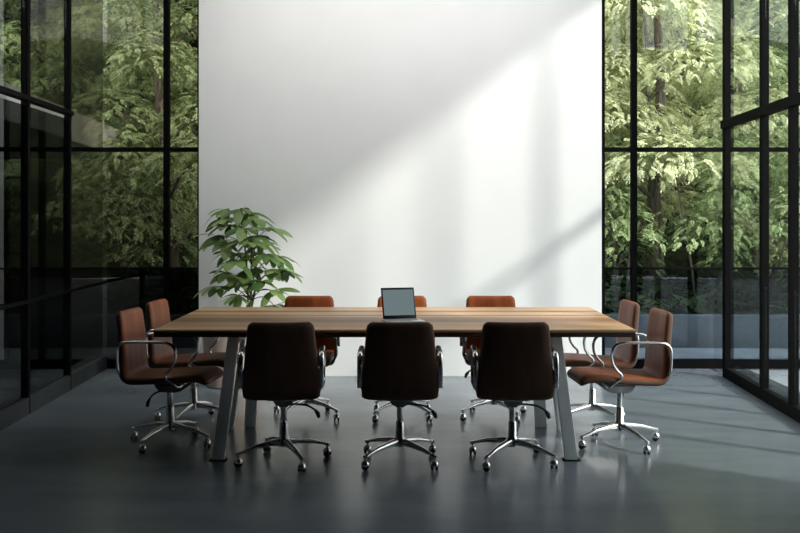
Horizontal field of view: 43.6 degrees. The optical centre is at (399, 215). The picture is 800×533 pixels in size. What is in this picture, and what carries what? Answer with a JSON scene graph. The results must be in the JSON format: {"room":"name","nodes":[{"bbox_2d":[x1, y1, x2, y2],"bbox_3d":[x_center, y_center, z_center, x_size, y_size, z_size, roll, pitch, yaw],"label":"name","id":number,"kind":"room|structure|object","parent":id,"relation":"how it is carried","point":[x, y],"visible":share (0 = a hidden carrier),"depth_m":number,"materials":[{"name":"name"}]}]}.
{"room":"office","nodes":[
{"label":"office","id":0,"kind":"room"},
{"bbox_2d":[0,369,799,532],"bbox_3d":[0.075,1.460,3.525,5.523,0.120,11.450,0,0,0],"label":"floor","id":1,"kind":"structure","parent":0,"point":[724,459],"depth_m":5.48,"materials":[{"name":"concrete"}]},
{"bbox_2d":[116,307,222,453],"bbox_3d":[-1.416,0.988,6.150,0.586,0.824,0.564,0,0,6],"label":"office chair","id":2,"kind":"object","parent":1,"relation":"on","point":[132,367],"visible":0.98,"depth_m":6.08,"materials":[{"name":"leather"}]},
{"bbox_2d":[145,299,237,430],"bbox_3d":[-1.406,0.988,6.800,0.586,0.824,0.581,0,0,6],"label":"office chair","id":3,"kind":"object","parent":1,"relation":"on","point":[157,311],"visible":0.56,"depth_m":6.74,"materials":[{"name":"leather"}]},
{"bbox_2d":[193,207,302,388],"bbox_3d":[-1.250,0.664,8.208,0.925,1.471,0.793,0,0,0],"label":"potted plant","id":4,"kind":"object","parent":1,"relation":"on","point":[244,279],"visible":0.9,"depth_m":8.12,"materials":[{"name":"green plant"}]},
{"bbox_2d":[234,322,330,472],"bbox_3d":[-0.662,0.988,5.699,0.537,0.824,0.586,0,0,-3],"label":"office chair","id":5,"kind":"object","parent":1,"relation":"on","point":[281,367],"visible":1,"depth_m":5.44,"materials":[{"name":"brown leather"}]},
{"bbox_2d":[273,296,339,420],"bbox_3d":[-0.655,0.988,6.971,0.490,0.824,0.586,0,0,0],"label":"office chair","id":6,"kind":"object","parent":1,"relation":"on","point":[331,344],"visible":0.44,"depth_m":7.18,"materials":[{"name":"leather"}]},
{"bbox_2d":[153,307,636,460],"bbox_3d":[-0.030,1.026,6.420,2.760,0.752,1.440,0,0,0],"label":"conference table","id":7,"kind":"object","parent":1,"relation":"on","point":[232,323],"visible":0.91,"depth_m":6.16,"materials":[{"name":"brown wood"}]},
{"bbox_2d":[381,287,424,321],"bbox_3d":[0.013,0.550,6.163,0.230,0.200,0.239,0,0,-15],"label":"laptop","id":8,"kind":"object","parent":7,"relation":"on","point":[398,304],"visible":0.94,"depth_m":6.24,"materials":[{"name":"silver metal"}]},
{"bbox_2d":[357,322,442,470],"bbox_3d":[0.000,0.988,5.699,0.470,0.824,0.586,0,0,0],"label":"office chair","id":9,"kind":"object","parent":1,"relation":"on","point":[400,363],"visible":1,"depth_m":5.44,"materials":[{"name":"leather"}]},
{"bbox_2d":[372,296,434,422],"bbox_3d":[0.015,0.988,6.971,0.451,0.824,0.586,0,0,0],"label":"office chair","id":10,"kind":"object","parent":1,"relation":"on","point":[420,301],"visible":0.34,"depth_m":7.11,"materials":[{"name":"leather"}]},
{"bbox_2d":[460,296,526,423],"bbox_3d":[0.655,0.988,6.971,0.490,0.824,0.586,0,0,0],"label":"office chair","id":11,"kind":"object","parent":1,"relation":"on","point":[466,343],"visible":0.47,"depth_m":7.18,"materials":[{"name":"leather"}]},
{"bbox_2d":[469,322,558,471],"bbox_3d":[0.640,0.988,5.700,0.490,0.824,0.598,0,0,2],"label":"office chair","id":12,"kind":"object","parent":1,"relation":"on","point":[515,366],"visible":1,"depth_m":5.44,"materials":[{"name":"leather"}]},
{"bbox_2d":[564,299,639,417],"bbox_3d":[1.301,0.988,6.760,0.586,0.824,0.525,0,0,-3],"label":"office chair","id":13,"kind":"object","parent":1,"relation":"on","point":[625,356],"visible":0.47,"depth_m":6.68,"materials":[{"name":"leather"}]},
{"bbox_2d":[567,308,672,454],"bbox_3d":[1.346,0.988,6.120,0.586,0.824,0.555,0,0,-3],"label":"office chair","id":14,"kind":"object","parent":1,"relation":"on","point":[657,369],"visible":0.97,"depth_m":6.04,"materials":[{"name":"leather"}]},
{"bbox_2d":[199,0,601,375],"bbox_3d":[0.003,-0.700,9.035,3.525,4.200,0.570,0,0,0],"label":"wall","id":15,"kind":"structure","parent":0,"point":[450,151],"depth_m":8.75,"materials":[{"name":"white paint"}]},
{"bbox_2d":[71,0,196,368],"bbox_3d":[-2.612,-0.700,9.200,1.695,4.200,0.068,0,0,0],"label":"window","id":16,"kind":"structure","parent":15,"relation":"in","point":[94,310],"depth_m":9.20,"materials":[{"name":"black metal"}]},
{"bbox_2d":[197,0,198,309],"bbox_3d":[-1.768,-0.700,8.966,0.015,4.200,0.408,0,0,0],"label":"trim","id":17,"kind":"structure","parent":15,"relation":"attached to","point":[197,0],"depth_m":8.76,"materials":[{"name":"black metal"}]},
{"bbox_2d":[602,0,602,354],"bbox_3d":[1.772,-0.700,8.966,0.015,4.200,0.408,0,0,0],"label":"trim","id":18,"kind":"structure","parent":15,"relation":"attached to","point":[602,0],"depth_m":8.76,"materials":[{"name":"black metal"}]},
{"bbox_2d":[603,0,799,368],"bbox_3d":[3.485,-0.700,9.200,3.430,4.200,0.068,0,0,0],"label":"window","id":19,"kind":"structure","parent":15,"relation":"in","point":[678,363],"depth_m":9.17,"materials":[{"name":"black metal"}]},
{"bbox_3d":[2.522,-0.700,1.350,0.625,4.200,6.700,0,0,0],"label":"wall","id":20,"kind":"structure","parent":0,"visible":0},
{"bbox_2d":[720,0,799,422],"bbox_3d":[2.763,-0.700,6.907,0.170,4.200,4.430,0,0,3],"label":"window","id":21,"kind":"structure","parent":20,"relation":"in","point":[788,403],"depth_m":7.59,"materials":[{"name":"black metal"}]},
{"label":"outside","id":22,"kind":"structure","parent":0,"visible":0},
{"bbox_2d":[605,273,784,313],"bbox_3d":[0.000,1.390,20.460,32.000,0.420,19.080,0,0,0],"label":"bed","id":23,"kind":"object","parent":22,"point":[713,309],"depth_m":12.62,"materials":[{"name":"plant"}]},
{"bbox_2d":[0,0,110,226],"bbox_3d":[-7.584,-3.039,17.358,6.000,8.584,5.342,0,0,16],"label":"tree","id":24,"kind":"object","parent":23,"relation":"on","point":[3,78],"visible":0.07,"depth_m":17.27,"materials":[{"name":"green plant"}]},
{"bbox_2d":[71,210,102,257],"bbox_3d":[-4.481,0.549,11.875,1.942,1.310,1.888,0,0,0],"label":"plant","id":25,"kind":"object","parent":23,"relation":"on","point":[73,235],"visible":0.02,"depth_m":11.69,"materials":[{"name":"green plant"}]},
{"bbox_2d":[0,0,186,265],"bbox_3d":[-6.574,-3.250,20.192,6.199,9.015,6.986,0,0,-29],"label":"tree","id":26,"kind":"object","parent":23,"relation":"on","point":[42,8],"visible":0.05,"depth_m":19.08,"materials":[{"name":"green plant"}]},
{"bbox_2d":[0,0,195,239],"bbox_3d":[-5.337,-2.992,15.799,4.322,8.499,4.557,0,0,36],"label":"tree","id":27,"kind":"object","parent":23,"relation":"on","point":[49,63],"visible":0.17,"depth_m":15.28,"materials":[{"name":"green plant"}]},
{"bbox_2d":[6,0,196,265],"bbox_3d":[-4.175,-3.341,18.475,5.954,9.225,6.354,0,0,3],"label":"tree","id":28,"kind":"object","parent":23,"relation":"on","point":[99,67],"visible":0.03,"depth_m":17.01,"materials":[{"name":"green plant"}]},
{"bbox_2d":[34,0,196,261],"bbox_3d":[-3.709,-2.970,15.292,4.522,8.448,4.673,0,0,21],"label":"tree","id":29,"kind":"object","parent":23,"relation":"on","point":[101,36],"visible":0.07,"depth_m":14.18,"materials":[{"name":"green plant"}]},
{"bbox_2d":[45,0,196,266],"bbox_3d":[-2.650,-1.714,12.542,3.191,5.944,3.344,0,0,-33],"label":"tree","id":30,"kind":"object","parent":23,"relation":"on","point":[155,44],"visible":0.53,"depth_m":12.35,"materials":[{"name":"green plant"}]},
{"bbox_2d":[61,0,196,266],"bbox_3d":[-3.566,-1.080,14.487,3.189,4.671,3.196,0,0,24],"label":"tree","id":31,"kind":"object","parent":23,"relation":"on","point":[107,77],"visible":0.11,"depth_m":14.04,"materials":[{"name":"green plant"}]},
{"bbox_2d":[71,127,196,266],"bbox_3d":[-3.201,0.080,12.153,1.868,2.356,1.735,0,0,0],"label":"tree","id":32,"kind":"object","parent":23,"relation":"on","point":[86,205],"visible":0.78,"depth_m":12.06,"materials":[{"name":"green plant"}]},
{"bbox_2d":[71,212,196,266],"bbox_3d":[-5.279,0.705,15.616,7.480,1.682,9.605,0,0,0],"label":"undergrowth","id":33,"kind":"object","parent":23,"relation":"on","point":[92,260],"visible":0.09,"depth_m":14.34,"materials":[{"name":"green plant"}]},
{"bbox_2d":[626,158,637,299],"bbox_3d":[2.815,0.249,12.111,0.174,1.904,0.106,0,0,-23],"label":"sapling","id":34,"kind":"object","parent":23,"relation":"on","point":[628,265],"visible":0.16,"depth_m":12.08,"materials":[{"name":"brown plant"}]},
{"bbox_2d":[605,131,668,310],"bbox_3d":[2.736,0.101,12.327,1.294,2.309,1.546,0,0,0],"label":"tree","id":35,"kind":"object","parent":23,"relation":"on","point":[614,236],"visible":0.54,"depth_m":12.21,"materials":[{"name":"green plant"}]},
{"bbox_2d":[605,1,699,230],"bbox_3d":[2.776,-2.062,13.371,3.166,6.631,3.182,0,0,-16],"label":"tree","id":36,"kind":"object","parent":23,"relation":"on","point":[612,47],"visible":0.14,"depth_m":12.75,"materials":[{"name":"green plant"}]},
{"bbox_2d":[605,1,721,278],"bbox_3d":[3.327,-3.004,16.598,5.026,8.517,4.603,0,0,12],"label":"tree","id":37,"kind":"object","parent":23,"relation":"on","point":[700,106],"visible":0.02,"depth_m":16.43,"materials":[{"name":"green plant"}]},
{"bbox_2d":[672,158,695,313],"bbox_3d":[3.423,0.250,12.011,0.290,1.902,0.050,0,0,9],"label":"sapling","id":38,"kind":"object","parent":23,"relation":"on","point":[687,243],"visible":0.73,"depth_m":11.99,"materials":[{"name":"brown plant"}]},
{"bbox_2d":[605,0,799,306],"bbox_3d":[3.358,-2.033,12.727,3.892,6.590,3.410,0,0,-8],"label":"tree","id":39,"kind":"object","parent":23,"relation":"on","point":[652,8],"visible":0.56,"depth_m":12.51,"materials":[{"name":"green plant"}]},
{"bbox_2d":[605,216,799,313],"bbox_3d":[5.236,0.686,15.671,7.508,1.718,9.495,0,0,0],"label":"undergrowth","id":40,"kind":"object","parent":23,"relation":"on","point":[741,280],"visible":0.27,"depth_m":12.44,"materials":[{"name":"green plant"}]},
{"bbox_2d":[605,0,799,291],"bbox_3d":[4.408,-2.645,15.367,4.909,7.806,5.044,0,0,-25],"label":"tree","id":41,"kind":"object","parent":23,"relation":"on","point":[679,258],"visible":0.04,"depth_m":15.06,"materials":[{"name":"green plant"}]},
{"bbox_2d":[605,0,799,272],"bbox_3d":[5.088,-3.326,19.082,6.408,9.164,5.884,0,0,18],"label":"tree","id":42,"kind":"object","parent":23,"relation":"on","point":[742,2],"visible":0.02,"depth_m":17.76,"materials":[{"name":"green plant"}]},
{"bbox_2d":[606,0,799,310],"bbox_3d":[4.143,-1.109,12.590,3.153,4.746,3.235,0,0,7],"label":"tree","id":43,"kind":"object","parent":23,"relation":"on","point":[745,101],"visible":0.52,"depth_m":12.39,"materials":[{"name":"green plant"}]},
{"bbox_2d":[619,0,799,192],"bbox_3d":[6.361,-2.999,17.293,5.644,8.511,5.720,0,0,36],"label":"tree","id":44,"kind":"object","parent":23,"relation":"on","point":[745,15],"visible":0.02,"depth_m":16.85,"materials":[{"name":"green plant"}]},
{"bbox_2d":[619,6,799,237],"bbox_3d":[7.056,-3.297,19.468,7.510,9.106,6.186,0,0,33],"label":"tree","id":45,"kind":"object","parent":23,"relation":"on","point":[774,6],"visible":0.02,"depth_m":18.23,"materials":[{"name":"green plant"}]},
{"bbox_2d":[661,130,781,313],"bbox_3d":[3.874,0.103,11.951,1.435,2.301,1.443,0,0,12],"label":"tree","id":46,"kind":"object","parent":23,"relation":"on","point":[712,200],"visible":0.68,"depth_m":11.81,"materials":[{"name":"green plant"}]},
{"bbox_2d":[643,0,799,297],"bbox_3d":[5.582,-2.087,14.033,4.035,6.694,4.461,0,0,-11],"label":"tree","id":47,"kind":"object","parent":23,"relation":"on","point":[780,46],"visible":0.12,"depth_m":14.07,"materials":[{"name":"green plant"}]},
{"bbox_2d":[736,137,799,313],"bbox_3d":[4.825,0.108,11.948,1.609,2.290,1.643,0,0,0],"label":"tree","id":48,"kind":"object","parent":23,"relation":"on","point":[777,156],"visible":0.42,"depth_m":11.87,"materials":[{"name":"green plant"}]},
{"bbox_2d":[770,187,799,313],"bbox_3d":[4.624,0.250,11.912,0.482,1.904,0.050,0,0,-5],"label":"sapling","id":49,"kind":"object","parent":23,"relation":"on","point":[784,244],"visible":0.49,"depth_m":11.89,"materials":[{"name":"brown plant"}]},
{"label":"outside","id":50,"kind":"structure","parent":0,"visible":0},
{"bbox_2d":[0,0,778,269],"bbox_3d":[0.000,-6.195,25.196,52.000,15.575,13.114,0,0,0],"label":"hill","id":51,"kind":"structure","parent":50,"point":[19,7],"depth_m":24.89,"materials":[{"name":"green plant"}]},
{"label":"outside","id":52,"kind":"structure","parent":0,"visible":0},
{"bbox_2d":[605,348,799,398],"bbox_3d":[0.000,1.470,3.350,28.000,0.120,14.700,0,0,0],"label":"paving","id":53,"kind":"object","parent":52,"point":[778,378],"visible":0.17,"depth_m":10.11,"materials":[{"name":"grey concrete"}]},
{"bbox_2d":[0,81,125,158],"bbox_3d":[-6.310,0.052,9.600,5.380,2.736,7.200,0,0,0],"label":"roof canopy","id":54,"kind":"object","parent":53,"relation":"on","point":[86,131],"visible":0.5,"depth_m":11.58,"materials":[{"name":"black metal"}]},
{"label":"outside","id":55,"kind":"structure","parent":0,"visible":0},
{"bbox_3d":[0.000,1.565,3.360,28.000,0.070,14.720,0,0,0],"label":"ground","id":56,"kind":"structure","parent":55,"visible":0},
{"bbox_2d":[605,314,799,347],"bbox_3d":[0.000,1.300,10.820,28.000,0.460,0.200,0,0,0],"label":"kerb","id":57,"kind":"object","parent":56,"relation":"on","point":[688,330],"depth_m":10.72,"materials":[{"name":"concrete"}]},
{"bbox_3d":[-2.582,-0.700,2.030,0.508,4.200,8.060,0,0,0],"label":"wall","id":58,"kind":"structure","parent":0,"visible":0},
{"bbox_2d":[0,0,107,430],"bbox_3d":[-2.691,-0.700,7.615,0.170,4.200,3.117,0,0,-2],"label":"window","id":59,"kind":"structure","parent":58,"relation":"in","point":[36,369],"depth_m":7.23,"materials":[{"name":"black metal"}]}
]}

